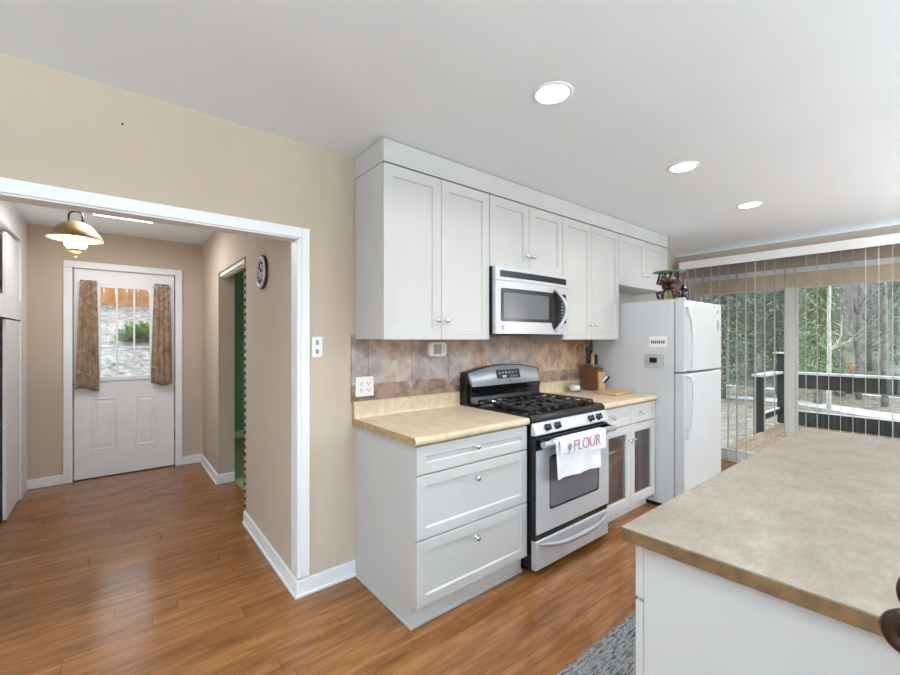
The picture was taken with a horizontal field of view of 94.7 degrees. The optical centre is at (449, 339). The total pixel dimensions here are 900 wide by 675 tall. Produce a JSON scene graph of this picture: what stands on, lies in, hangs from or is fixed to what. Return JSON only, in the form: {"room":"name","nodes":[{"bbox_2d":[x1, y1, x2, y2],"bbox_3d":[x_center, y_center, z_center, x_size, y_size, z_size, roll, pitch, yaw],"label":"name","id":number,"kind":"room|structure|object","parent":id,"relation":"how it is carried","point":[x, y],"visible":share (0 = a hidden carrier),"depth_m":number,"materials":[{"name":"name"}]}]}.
{"room":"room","nodes":[
{"label":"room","id":0,"kind":"room"},
{"bbox_2d":[0,200,26,499],"bbox_3d":[-2.955,0.157,2.587,0.100,2.430,2.994,0,0,-39],"label":"wall","id":1,"kind":"structure","parent":0,"point":[12,222],"depth_m":3.56,"materials":[{"name":"white paint"}]},
{"bbox_2d":[0,319,1,518],"bbox_3d":[-2.901,0.604,2.506,0.022,1.513,1.840,0,0,-39],"label":"closet door","id":2,"kind":"structure","parent":1,"relation":"in","point":[0,319],"depth_m":3.13,"materials":[{"name":"white paint"}]},
{"bbox_2d":[0,232,1,292],"bbox_3d":[-2.901,-0.573,2.506,0.022,0.474,1.840,0,0,-39],"label":"closet door","id":3,"kind":"structure","parent":1,"relation":"in","point":[0,232],"depth_m":3.13,"materials":[{"name":"white paint"}]},
{"bbox_2d":[2,319,18,519],"bbox_3d":[-3.507,0.604,3.320,0.022,1.513,0.528,0,0,-39],"label":"closet door","id":4,"kind":"structure","parent":1,"relation":"in","point":[10,328],"depth_m":3.24,"materials":[{"name":"white paint"}]},
{"bbox_2d":[2,232,18,299],"bbox_3d":[-3.507,-0.573,3.320,0.022,0.474,0.528,0,0,-39],"label":"closet door","id":5,"kind":"structure","parent":1,"relation":"in","point":[10,247],"depth_m":3.24,"materials":[{"name":"white paint"}]},
{"bbox_2d":[27,224,201,479],"bbox_3d":[-3.524,0.157,4.140,2.300,2.430,0.140,0,0,-39],"label":"wall","id":6,"kind":"structure","parent":0,"point":[45,255],"depth_m":3.92,"materials":[{"name":"beige paint"}]},
{"bbox_2d":[27,454,200,489],"bbox_3d":[-3.314,1.328,4.209,1.374,0.088,0.016,0,0,-39],"label":"baseboard","id":7,"kind":"structure","parent":6,"relation":"attached to","point":[53,480],"depth_m":3.88,"materials":[{"name":"white paint"}]},
{"bbox_2d":[63,260,181,483],"bbox_3d":[-3.319,0.309,4.268,0.955,2.126,0.118,0,0,-39],"label":"door frame","id":8,"kind":"structure","parent":6,"relation":"in","point":[68,265],"depth_m":4.02,"materials":[{"name":"white paint"}]},
{"bbox_2d":[73,268,174,481],"bbox_3d":[-3.337,0.342,4.291,0.836,2.060,0.140,0,0,-39],"label":"door","id":9,"kind":"structure","parent":8,"relation":"attached to","point":[125,426],"depth_m":4.23,"materials":[{"name":"white paint"}]},
{"bbox_3d":[-3.513,-0.558,4.038,0.150,0.010,0.057,0,0,-39],"label":"curtain rod","id":10,"kind":"object","parent":9,"relation":"attached to","visible":0},
{"bbox_2d":[75,280,98,390],"bbox_3d":[-3.501,-0.033,4.012,0.175,1.080,0.043,0,0,-39],"label":"curtain","id":11,"kind":"object","parent":10,"relation":"hanging from","point":[87,358],"visible":1,"depth_m":4.01,"materials":[{"name":"fabric"}]},
{"bbox_3d":[-3.057,-0.558,4.405,0.160,0.010,0.057,0,0,-39],"label":"curtain rod","id":12,"kind":"object","parent":9,"relation":"attached to","visible":0},
{"bbox_2d":[151,284,171,385],"bbox_3d":[-3.040,-0.045,4.384,0.190,1.075,0.042,0,0,-39],"label":"curtain","id":13,"kind":"object","parent":12,"relation":"hanging from","point":[161,362],"visible":1,"depth_m":4.38,"materials":[{"name":"fabric"}]},
{"bbox_2d":[235,270,243,430],"bbox_3d":[-1.465,0.157,4.435,1.521,2.430,4.115,0,0,-39],"label":"wall","id":14,"kind":"structure","parent":0,"point":[239,281],"depth_m":5.78,"materials":[{"name":"green paint"}]},
{"bbox_2d":[235,430,243,437],"bbox_3d":[-2.718,1.320,5.930,1.400,0.096,0.015,0,0,-39],"label":"baseboard","id":15,"kind":"structure","parent":14,"relation":"attached to","point":[238,434],"depth_m":5.76,"materials":[{"name":"white paint"}]},
{"bbox_2d":[202,231,292,572],"bbox_3d":[-1.761,0.157,3.512,0.140,2.430,3.049,0,0,-39],"label":"wall","id":16,"kind":"structure","parent":0,"point":[268,309],"depth_m":2.87,"materials":[{"name":"beige paint"}]},
{"bbox_2d":[200,454,234,484],"bbox_3d":[-2.430,1.328,4.322,0.167,0.088,0.949,0,0,-39],"label":"baseboard","id":17,"kind":"structure","parent":16,"relation":"attached to","point":[227,477],"depth_m":4.00,"materials":[{"name":"white paint"}]},
{"bbox_2d":[220,259,243,278],"bbox_3d":[-1.818,-0.606,3.551,0.070,0.045,1.070,0,0,-39],"label":"track","id":18,"kind":"object","parent":16,"relation":"attached to","point":[239,266],"visible":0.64,"depth_m":3.56,"materials":[{"name":"white metal"}]},
{"bbox_2d":[243,257,245,510],"bbox_3d":[-1.550,0.357,3.156,0.030,1.970,0.030,0,0,29],"label":"bead strand","id":19,"kind":"object","parent":18,"relation":"hanging from","point":[244,269],"visible":0.59,"depth_m":3.15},
{"bbox_2d":[256,255,267,288],"bbox_3d":[-1.237,-0.443,2.731,0.024,0.226,0.226,0,0,-39],"label":"wall clock","id":20,"kind":"object","parent":16,"relation":"attached to","point":[262,265],"visible":1,"depth_m":2.70,"materials":[{"name":"brown metal"}]},
{"bbox_2d":[242,510,297,596],"bbox_3d":[-1.124,1.328,2.699,0.167,0.088,1.153,0,0,-39],"label":"baseboard","id":21,"kind":"structure","parent":16,"relation":"attached to","point":[285,574],"depth_m":2.54,"materials":[{"name":"white paint"}]},
{"bbox_2d":[0,53,675,579],"bbox_3d":[-0.765,0.157,2.295,9.085,2.430,0.098,0,0,-39],"label":"wall","id":22,"kind":"structure","parent":0,"point":[58,128],"depth_m":2.17,"materials":[{"name":"beige paint"}]},
{"bbox_2d":[0,177,309,578],"bbox_3d":[-1.375,0.389,1.802,1.517,1.967,0.107,0,0,-39],"label":"door frame","id":23,"kind":"structure","parent":22,"relation":"attached to","point":[11,190],"depth_m":2.21,"materials":[{"name":"white paint"}]},
{"bbox_2d":[312,337,321,356],"bbox_3d":[-0.722,0.042,2.271,0.059,0.112,0.018,0,0,-39],"label":"light switch","id":24,"kind":"object","parent":22,"relation":"attached to","point":[316,341],"visible":1,"depth_m":2.27,"materials":[{"name":"white plastic"}]},
{"bbox_2d":[295,560,356,599],"bbox_3d":[-0.680,1.328,2.299,0.354,0.088,0.027,0,0,-39],"label":"baseboard","id":25,"kind":"structure","parent":22,"relation":"attached to","point":[316,582],"depth_m":2.29,"materials":[{"name":"white paint"}]},
{"bbox_2d":[355,376,373,396],"bbox_3d":[-0.497,0.278,2.444,0.118,0.116,0.010,0,0,-39],"label":"wall outlet","id":26,"kind":"object","parent":22,"relation":"attached to","point":[364,386],"visible":1,"depth_m":2.44,"materials":[{"name":"white plastic"}]},
{"bbox_2d":[359,380,363,393],"bbox_3d":[-0.513,0.278,2.428,0.036,0.078,0.004,0,0,-39],"label":"receptacle","id":27,"kind":"object","parent":26,"relation":"attached to","point":[361,382],"depth_m":2.43,"materials":[{"name":"white plastic"}]},
{"bbox_2d":[366,380,370,392],"bbox_3d":[-0.478,0.278,2.457,0.036,0.078,0.004,0,0,-39],"label":"receptacle","id":28,"kind":"object","parent":26,"relation":"attached to","point":[368,382],"depth_m":2.45,"materials":[{"name":"white plastic"}]},
{"bbox_2d":[355,162,488,339],"bbox_3d":[-0.135,-0.463,2.512,0.767,0.930,0.358,0,0,-39],"label":"upper cabinet","id":29,"kind":"object","parent":22,"relation":"attached to","point":[422,240],"visible":1,"depth_m":2.34,"materials":[{"name":"white paint"}]},
{"bbox_2d":[427,342,446,356],"bbox_3d":[-0.081,0.067,2.763,0.145,0.096,0.034,0,0,-39],"label":"timer","id":30,"kind":"object","parent":22,"relation":"attached to","point":[434,349],"visible":1,"depth_m":2.74,"materials":[{"name":"white plastic"}]},
{"bbox_2d":[355,137,667,247],"bbox_3d":[0.838,-0.995,3.321,3.298,0.126,0.338,0,0,-39],"label":"soffit","id":31,"kind":"structure","parent":22,"relation":"attached to","point":[386,150],"depth_m":2.63,"materials":[{"name":"white paint"}]},
{"bbox_2d":[489,194,561,275],"bbox_3d":[0.463,-0.698,2.993,0.766,0.460,0.358,0,0,-39],"label":"upper cabinet","id":32,"kind":"object","parent":22,"relation":"attached to","point":[521,236],"visible":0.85,"depth_m":2.84,"materials":[{"name":"white paint"}]},
{"bbox_2d":[489,266,568,334],"bbox_3d":[0.498,-0.249,2.968,0.782,0.435,0.440,0,0,-39],"label":"microwave","id":33,"kind":"object","parent":32,"relation":"attached to","point":[521,302],"visible":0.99,"depth_m":2.78,"materials":[{"name":"silver metal"}]},
{"bbox_2d":[529,217,618,339],"bbox_3d":[1.078,-0.463,3.487,0.808,0.930,0.358,0,0,-39],"label":"upper cabinet","id":34,"kind":"object","parent":22,"relation":"attached to","point":[590,254],"visible":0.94,"depth_m":3.34,"materials":[{"name":"white paint"}]},
{"bbox_2d":[588,293,660,353],"bbox_3d":[1.944,0.397,4.421,1.628,1.910,0.010,0,0,-39],"label":"trim","id":35,"kind":"structure","parent":22,"relation":"attached to","point":[623,298],"depth_m":4.44,"materials":[{"name":"white paint"}]},
{"bbox_2d":[619,234,667,294],"bbox_3d":[1.765,-0.703,4.040,0.952,0.450,0.358,0,0,-39],"label":"upper cabinet","id":36,"kind":"object","parent":22,"relation":"attached to","point":[638,259],"visible":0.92,"depth_m":3.89,"materials":[{"name":"white paint"}]},
{"bbox_2d":[0,437,736,674],"bbox_3d":[-0.216,1.410,1.728,9.230,0.084,9.900,0,0,-39],"label":"floor","id":37,"kind":"structure","parent":0,"point":[159,571],"depth_m":2.15,"materials":[{"name":"brown wood"}]},
{"bbox_2d":[355,425,526,629],"bbox_3d":[-0.041,0.935,2.402,0.788,0.874,0.666,0,0,-39],"label":"base cabinet","id":38,"kind":"object","parent":37,"relation":"on","point":[439,526],"visible":0.95,"depth_m":2.14,"materials":[{"name":"white paint"}]},
{"bbox_2d":[352,391,529,446],"bbox_3d":[-0.046,0.429,2.406,0.800,0.134,0.652,0,0,-39],"label":"countertop","id":39,"kind":"structure","parent":38,"relation":"on","point":[417,420],"depth_m":2.37,"materials":[{"name":"beige stone"}]},
{"bbox_2d":[460,364,616,571],"bbox_3d":[0.610,0.778,2.854,0.775,1.188,0.740,0,0,-39],"label":"gas range","id":40,"kind":"object","parent":37,"relation":"on","point":[564,515],"visible":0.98,"depth_m":2.63,"materials":[{"name":"silver metal"}]},
{"bbox_2d":[460,395,604,423],"bbox_3d":[0.580,0.467,2.891,0.775,0.042,0.644,0,0,-39],"label":"cooktop","id":41,"kind":"object","parent":40,"relation":"in","point":[565,412],"depth_m":2.68,"materials":[{"name":"black metal"}]},
{"bbox_2d":[551,427,605,479],"bbox_3d":[0.798,0.694,2.549,0.510,0.235,0.080,0,0,-39],"label":"dish towel","id":42,"kind":"object","parent":40,"relation":"hanging from","point":[576,453],"visible":1,"depth_m":2.50,"materials":[{"name":"white fabric"}]},
{"bbox_2d":[558,610,635,674],"bbox_3d":[0.966,1.366,1.790,1.650,0.010,0.495,0,0,-39],"label":"rug","id":43,"kind":"object","parent":37,"relation":"on","point":[614,653],"visible":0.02,"depth_m":1.78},
{"bbox_2d":[604,400,654,521],"bbox_3d":[1.196,0.935,3.397,0.806,0.874,0.666,0,0,-39],"label":"base cabinet","id":44,"kind":"object","parent":37,"relation":"on","point":[632,473],"visible":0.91,"depth_m":3.18,"materials":[{"name":"white paint"}]},
{"bbox_2d":[539,378,657,409],"bbox_3d":[1.192,0.429,3.403,0.809,0.134,0.652,0,0,-39],"label":"countertop","id":45,"kind":"structure","parent":44,"relation":"on","point":[554,387],"depth_m":3.38,"materials":[{"name":"beige stone"}]},
{"bbox_2d":[568,379,580,391],"bbox_3d":[1.094,0.400,3.609,0.112,0.114,0.112,0,0,-39],"label":"candle jar","id":46,"kind":"object","parent":45,"relation":"on","point":[574,388],"visible":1,"depth_m":3.59,"materials":[{"name":"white glass"}]},
{"bbox_2d":[583,347,609,390],"bbox_3d":[1.319,0.263,3.693,0.095,0.388,0.222,0,0,-39],"label":"knife block","id":47,"kind":"object","parent":45,"relation":"on","point":[594,378],"visible":0.95,"depth_m":3.69,"materials":[{"name":"brown wood"}]},
{"bbox_2d":[594,389,633,395],"bbox_3d":[1.396,0.447,3.513,0.290,0.020,0.210,0,0,-39],"label":"cutting board","id":48,"kind":"object","parent":45,"relation":"on","point":[614,392],"visible":1,"depth_m":3.47,"materials":[{"name":"brown wood"}]},
{"bbox_2d":[609,454,612,475],"bbox_3d":[1.239,1.101,3.405,0.200,0.300,0.410,0,0,-39],"label":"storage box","id":49,"kind":"object","parent":44,"relation":"in","point":[610,455],"visible":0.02,"depth_m":3.23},
{"bbox_2d":[609,437,614,448],"bbox_3d":[1.237,0.788,3.423,0.180,0.130,0.380,0,0,-39],"label":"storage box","id":50,"kind":"object","parent":44,"relation":"on","point":[612,440],"visible":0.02,"depth_m":3.24,"materials":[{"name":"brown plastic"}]},
{"bbox_2d":[593,298,720,505],"bbox_3d":[1.915,0.521,3.787,0.784,1.702,0.864,0,0,-39],"label":"refrigerator","id":51,"kind":"object","parent":37,"relation":"on","point":[687,389],"visible":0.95,"depth_m":3.42,"materials":[{"name":"white metal"}]},
{"bbox_2d":[644,354,663,367],"bbox_3d":[1.692,0.178,3.429,0.012,0.112,0.160,0,0,-39],"label":"magnet","id":52,"kind":"object","parent":51,"relation":"attached to","point":[650,360],"visible":1,"depth_m":3.42,"materials":[{"name":"white plastic"}]},
{"bbox_2d":[649,336,666,346],"bbox_3d":[1.717,0.019,3.404,0.005,0.090,0.140,0,0,-39],"label":"magnet","id":53,"kind":"object","parent":51,"relation":"attached to","point":[654,341],"visible":1,"depth_m":3.40,"materials":[{"name":"white plastic"}]},
{"bbox_2d":[653,270,684,300],"bbox_3d":[1.814,-0.438,3.425,0.240,0.237,0.240,0,0,-39],"label":"stand","id":54,"kind":"object","parent":51,"relation":"on","point":[668,284],"visible":0.98,"depth_m":3.39,"materials":[{"name":"green ceramic"}]},
{"bbox_2d":[679,284,688,299],"bbox_3d":[1.956,-0.388,3.455,0.080,0.139,0.080,0,0,-39],"label":"bottle","id":55,"kind":"object","parent":51,"relation":"on","point":[685,291],"visible":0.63,"depth_m":3.42,"materials":[{"name":"black glass"}]},
{"bbox_2d":[636,545,899,674],"bbox_3d":[1.417,0.932,1.237,1.760,0.880,0.929,0,0,-39],"label":"kitchen island","id":56,"kind":"object","parent":37,"relation":"on","point":[691,620],"visible":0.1,"depth_m":0.87,"materials":[{"name":"white paint"}]},
{"bbox_2d":[621,428,899,636],"bbox_3d":[1.429,0.475,1.213,1.816,0.034,0.956,0,0,-39],"label":"island countertop","id":57,"kind":"structure","parent":56,"relation":"on","point":[810,520],"depth_m":1.02,"materials":[{"name":"beige stone"}]},
{"bbox_2d":[878,577,899,652],"bbox_3d":[0.622,0.838,0.272,0.429,1.068,0.509,0,0,-39],"label":"bar stool","id":58,"kind":"object","parent":37,"relation":"on","point":[889,620],"visible":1,"depth_m":0.57,"materials":[{"name":"brown leather"}]},
{"bbox_2d":[0,0,899,250],"bbox_3d":[-0.247,-1.108,1.766,9.230,0.100,10.000,0,0,-39],"label":"ceiling","id":59,"kind":"structure","parent":0,"point":[792,107],"depth_m":1.72,"materials":[{"name":"white paint"}]},
{"bbox_2d":[45,211,103,256],"bbox_3d":[-2.883,-0.846,3.200,0.341,0.424,0.341,0,0,-39],"label":"pendant lamp","id":60,"kind":"object","parent":59,"relation":"hanging from","point":[76,236],"visible":0.92,"depth_m":3.15,"materials":[{"name":"gold metal"}]},
{"bbox_2d":[93,214,152,222],"bbox_3d":[-2.660,-1.035,3.393,0.430,0.044,0.320,0,0,-39],"label":"ceiling light","id":61,"kind":"object","parent":59,"relation":"attached to","point":[93,214],"visible":0.13,"depth_m":3.47,"materials":[{"name":"white paint"}]},
{"bbox_2d":[532,81,572,104],"bbox_3d":[0.446,-1.056,1.785,0.172,0.004,0.172,0,0,-39],"label":"recessed light","id":62,"kind":"object","parent":59,"relation":"in","point":[556,92],"visible":1,"depth_m":1.78,"materials":[{"name":"white paint"}]},
{"bbox_2d":[667,161,698,172],"bbox_3d":[1.436,-1.056,2.543,0.172,0.004,0.172,0,0,-39],"label":"recessed light","id":63,"kind":"object","parent":59,"relation":"in","point":[684,166],"visible":1,"depth_m":2.53,"materials":[{"name":"white paint"}]},
{"bbox_2d":[736,201,762,208],"bbox_3d":[2.365,-1.056,3.265,0.172,0.004,0.172,0,0,-39],"label":"recessed light","id":64,"kind":"object","parent":59,"relation":"in","point":[756,203],"visible":1,"depth_m":3.27,"materials":[{"name":"white paint"}]},
{"bbox_2d":[668,214,899,256],"bbox_3d":[4.454,-1.036,2.879,0.220,0.045,5.560,0,0,-39],"label":"cove","id":65,"kind":"object","parent":59,"relation":"attached to","point":[885,221],"visible":0.89,"depth_m":4.14,"materials":[{"name":"white paint"}]},
{"bbox_2d":[676,224,899,297],"bbox_3d":[4.594,0.157,2.992,0.140,2.430,5.840,0,0,-39],"label":"wall","id":66,"kind":"structure","parent":0,"point":[885,251],"depth_m":4.18,"materials":[{"name":"beige paint"}]},
{"bbox_2d":[679,233,899,460],"bbox_3d":[3.489,0.212,4.131,0.152,2.250,2.200,0,0,-39],"label":"vertical blind","id":67,"kind":"object","parent":66,"relation":"attached to","point":[888,239],"visible":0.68,"depth_m":4.38,"materials":[{"name":"white plastic"}]},
{"bbox_2d":[684,257,899,300],"bbox_3d":[3.507,0.322,4.216,0.018,2.100,2.090,0,0,-39],"label":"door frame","id":68,"kind":"structure","parent":66,"relation":"in","point":[882,261],"depth_m":4.15,"materials":[{"name":"white paint"}]},
{"bbox_2d":[691,263,899,462],"bbox_3d":[3.563,0.349,4.261,0.116,2.045,1.950,0,0,-39],"label":"door","id":69,"kind":"structure","parent":66,"relation":"in","point":[877,273],"depth_m":4.24,"materials":[{"name":"white plastic"}]},
{"label":"outside","id":70,"kind":"structure","parent":0,"visible":0},
{"bbox_2d":[101,293,148,376],"bbox_3d":[-5.873,0.213,7.298,16.000,2.897,7.726,0,0,-39],"label":"slope","id":71,"kind":"structure","parent":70,"point":[108,325],"depth_m":7.91,"materials":[{"name":"white snow"}]},
{"bbox_2d":[101,287,148,306],"bbox_3d":[-7.471,-0.863,9.284,5.200,1.070,0.170,0,0,-39],"label":"fence","id":72,"kind":"object","parent":71,"relation":"on","point":[125,296],"visible":0.06,"depth_m":9.32,"materials":[{"name":"orange wood"}]},
{"bbox_2d":[115,321,148,339],"bbox_3d":[-6.150,-0.198,8.306,0.962,0.432,0.767,0,0,-39],"label":"bush","id":73,"kind":"object","parent":71,"relation":"on","point":[141,330],"visible":0.6,"depth_m":8.10,"materials":[{"name":"green plant"}]},
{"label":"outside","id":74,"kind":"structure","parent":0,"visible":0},
{"bbox_2d":[704,281,899,396],"bbox_3d":[43.834,-6.557,22.092,54.000,17.250,115.000,0,0,-39],"label":"hill","id":75,"kind":"structure","parent":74,"point":[896,370],"depth_m":22.02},
{"bbox_2d":[725,291,783,377],"bbox_3d":[13.914,-2.658,18.911,3.687,9.319,3.756,0,0,13],"label":"evergreen tree","id":76,"kind":"object","parent":75,"relation":"on","point":[752,293],"visible":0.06,"depth_m":18.82,"materials":[{"name":"green plant"}]},
{"bbox_2d":[812,351,833,372],"bbox_3d":[16.598,0.905,18.199,1.062,1.459,1.064,0,0,-39],"label":"shrub","id":77,"kind":"object","parent":75,"relation":"on","point":[822,351],"visible":0.08,"depth_m":18.02,"materials":[{"name":"green plant"}]},
{"bbox_2d":[831,357,862,392],"bbox_3d":[14.844,1.315,15.493,1.216,1.404,1.209,0,0,-39],"label":"shrub","id":78,"kind":"object","parent":75,"relation":"on","point":[849,370],"visible":0.05,"depth_m":15.32,"materials":[{"name":"orange plant"}]},
{"bbox_2d":[799,282,899,323],"bbox_3d":[29.173,-5.011,28.289,11.342,8.525,1.718,0,0,0],"label":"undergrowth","id":79,"kind":"object","parent":75,"relation":"on","point":[850,288],"visible":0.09,"depth_m":28.12,"materials":[{"name":"green plant"}]},
{"bbox_2d":[850,284,881,348],"bbox_3d":[21.717,-3.823,21.720,1.607,9.007,1.726,0,0,-27],"label":"bare tree","id":80,"kind":"object","parent":75,"relation":"on","point":[854,285],"visible":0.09,"depth_m":21.83,"materials":[{"name":"grey plant"}]},
{"bbox_2d":[847,283,898,370],"bbox_3d":[18.190,-2.932,18.108,2.148,9.007,1.996,0,0,28],"label":"bare tree","id":81,"kind":"object","parent":75,"relation":"on","point":[869,366],"visible":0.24,"depth_m":18.00,"materials":[{"name":"grey plant"}]},
{"bbox_2d":[861,281,899,369],"bbox_3d":[17.563,-2.006,15.995,2.956,7.826,2.928,0,0,27],"label":"evergreen tree","id":82,"kind":"object","parent":75,"relation":"on","point":[895,283],"visible":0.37,"depth_m":16.24,"materials":[{"name":"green plant"}]},
{"bbox_2d":[872,282,893,322],"bbox_3d":[27.099,-5.354,26.050,1.499,9.005,2.338,0,0,-5],"label":"bare tree","id":83,"kind":"object","parent":75,"relation":"on","point":[878,302],"visible":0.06,"depth_m":25.95,"materials":[{"name":"grey plant"}]},
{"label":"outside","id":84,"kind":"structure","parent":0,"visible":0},
{"bbox_2d":[726,395,899,419],"bbox_3d":[15.788,2.100,7.867,2.733,0.247,78.000,0,0,-39],"label":"track","id":85,"kind":"object","parent":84,"point":[858,411],"visible":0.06,"depth_m":12.24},
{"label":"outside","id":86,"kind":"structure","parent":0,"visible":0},
{"bbox_2d":[721,386,899,447],"bbox_3d":[12.070,2.069,6.159,15.470,0.302,70.000,0,0,-39],"label":"yard","id":87,"kind":"structure","parent":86,"point":[873,403],"depth_m":12.90,"materials":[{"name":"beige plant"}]},
{"bbox_2d":[704,292,773,398],"bbox_3d":[9.931,-1.463,15.074,3.125,7.819,3.253,0,0,40],"label":"evergreen tree","id":88,"kind":"object","parent":87,"relation":"on","point":[723,301],"visible":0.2,"depth_m":14.59,"materials":[{"name":"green plant"}]},
{"bbox_2d":[739,289,812,393],"bbox_3d":[12.296,-1.571,15.488,2.515,7.847,2.387,0,0,-30],"label":"evergreen tree","id":89,"kind":"object","parent":87,"relation":"on","point":[779,308],"visible":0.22,"depth_m":15.43,"materials":[{"name":"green plant"}]},
{"bbox_2d":[726,423,899,452],"bbox_3d":[6.166,1.885,3.846,3.370,0.975,5.600,0,0,-39],"label":"deck","id":90,"kind":"object","parent":87,"relation":"on","point":[779,428],"visible":0.13,"depth_m":5.90,"materials":[{"name":"beige wood"}]},
{"bbox_2d":[751,352,899,437],"bbox_3d":[6.903,1.244,4.510,1.250,2.055,5.710,0,0,-39],"label":"deck railing","id":91,"kind":"object","parent":90,"relation":"on","point":[877,384],"visible":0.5,"depth_m":6.30,"materials":[{"name":"wood"}]},
{"bbox_2d":[781,286,860,403],"bbox_3d":[11.575,-0.899,12.946,2.025,6.525,2.002,0,0,0],"label":"evergreen tree","id":92,"kind":"object","parent":87,"relation":"on","point":[812,309],"visible":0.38,"depth_m":12.85,"materials":[{"name":"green plant"}]},
{"bbox_2d":[813,285,845,396],"bbox_3d":[13.862,-2.760,15.094,1.451,10.003,1.080,0,0,-39],"label":"bare tree","id":93,"kind":"object","parent":87,"relation":"on","point":[843,393],"visible":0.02,"depth_m":14.90,"materials":[{"name":"grey plant"}]},
{"bbox_2d":[798,286,862,413],"bbox_3d":[9.818,-1.697,10.833,1.878,8.002,1.408,0,0,5],"label":"bare tree","id":94,"kind":"object","parent":87,"relation":"on","point":[831,348],"visible":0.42,"depth_m":10.78,"materials":[{"name":"grey plant"}]},
{"bbox_2d":[845,284,881,399],"bbox_3d":[14.174,-2.205,14.637,1.747,9.002,1.528,0,0,-39],"label":"bare tree","id":95,"kind":"object","parent":87,"relation":"on","point":[858,395],"visible":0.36,"depth_m":14.36,"materials":[{"name":"grey plant"}]},
{"bbox_2d":[873,282,899,406],"bbox_3d":[13.871,-2.646,12.908,1.689,10.002,1.553,0,0,16],"label":"bare tree","id":96,"kind":"object","parent":87,"relation":"on","point":[884,350],"visible":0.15,"depth_m":13.15,"materials":[{"name":"grey plant"}]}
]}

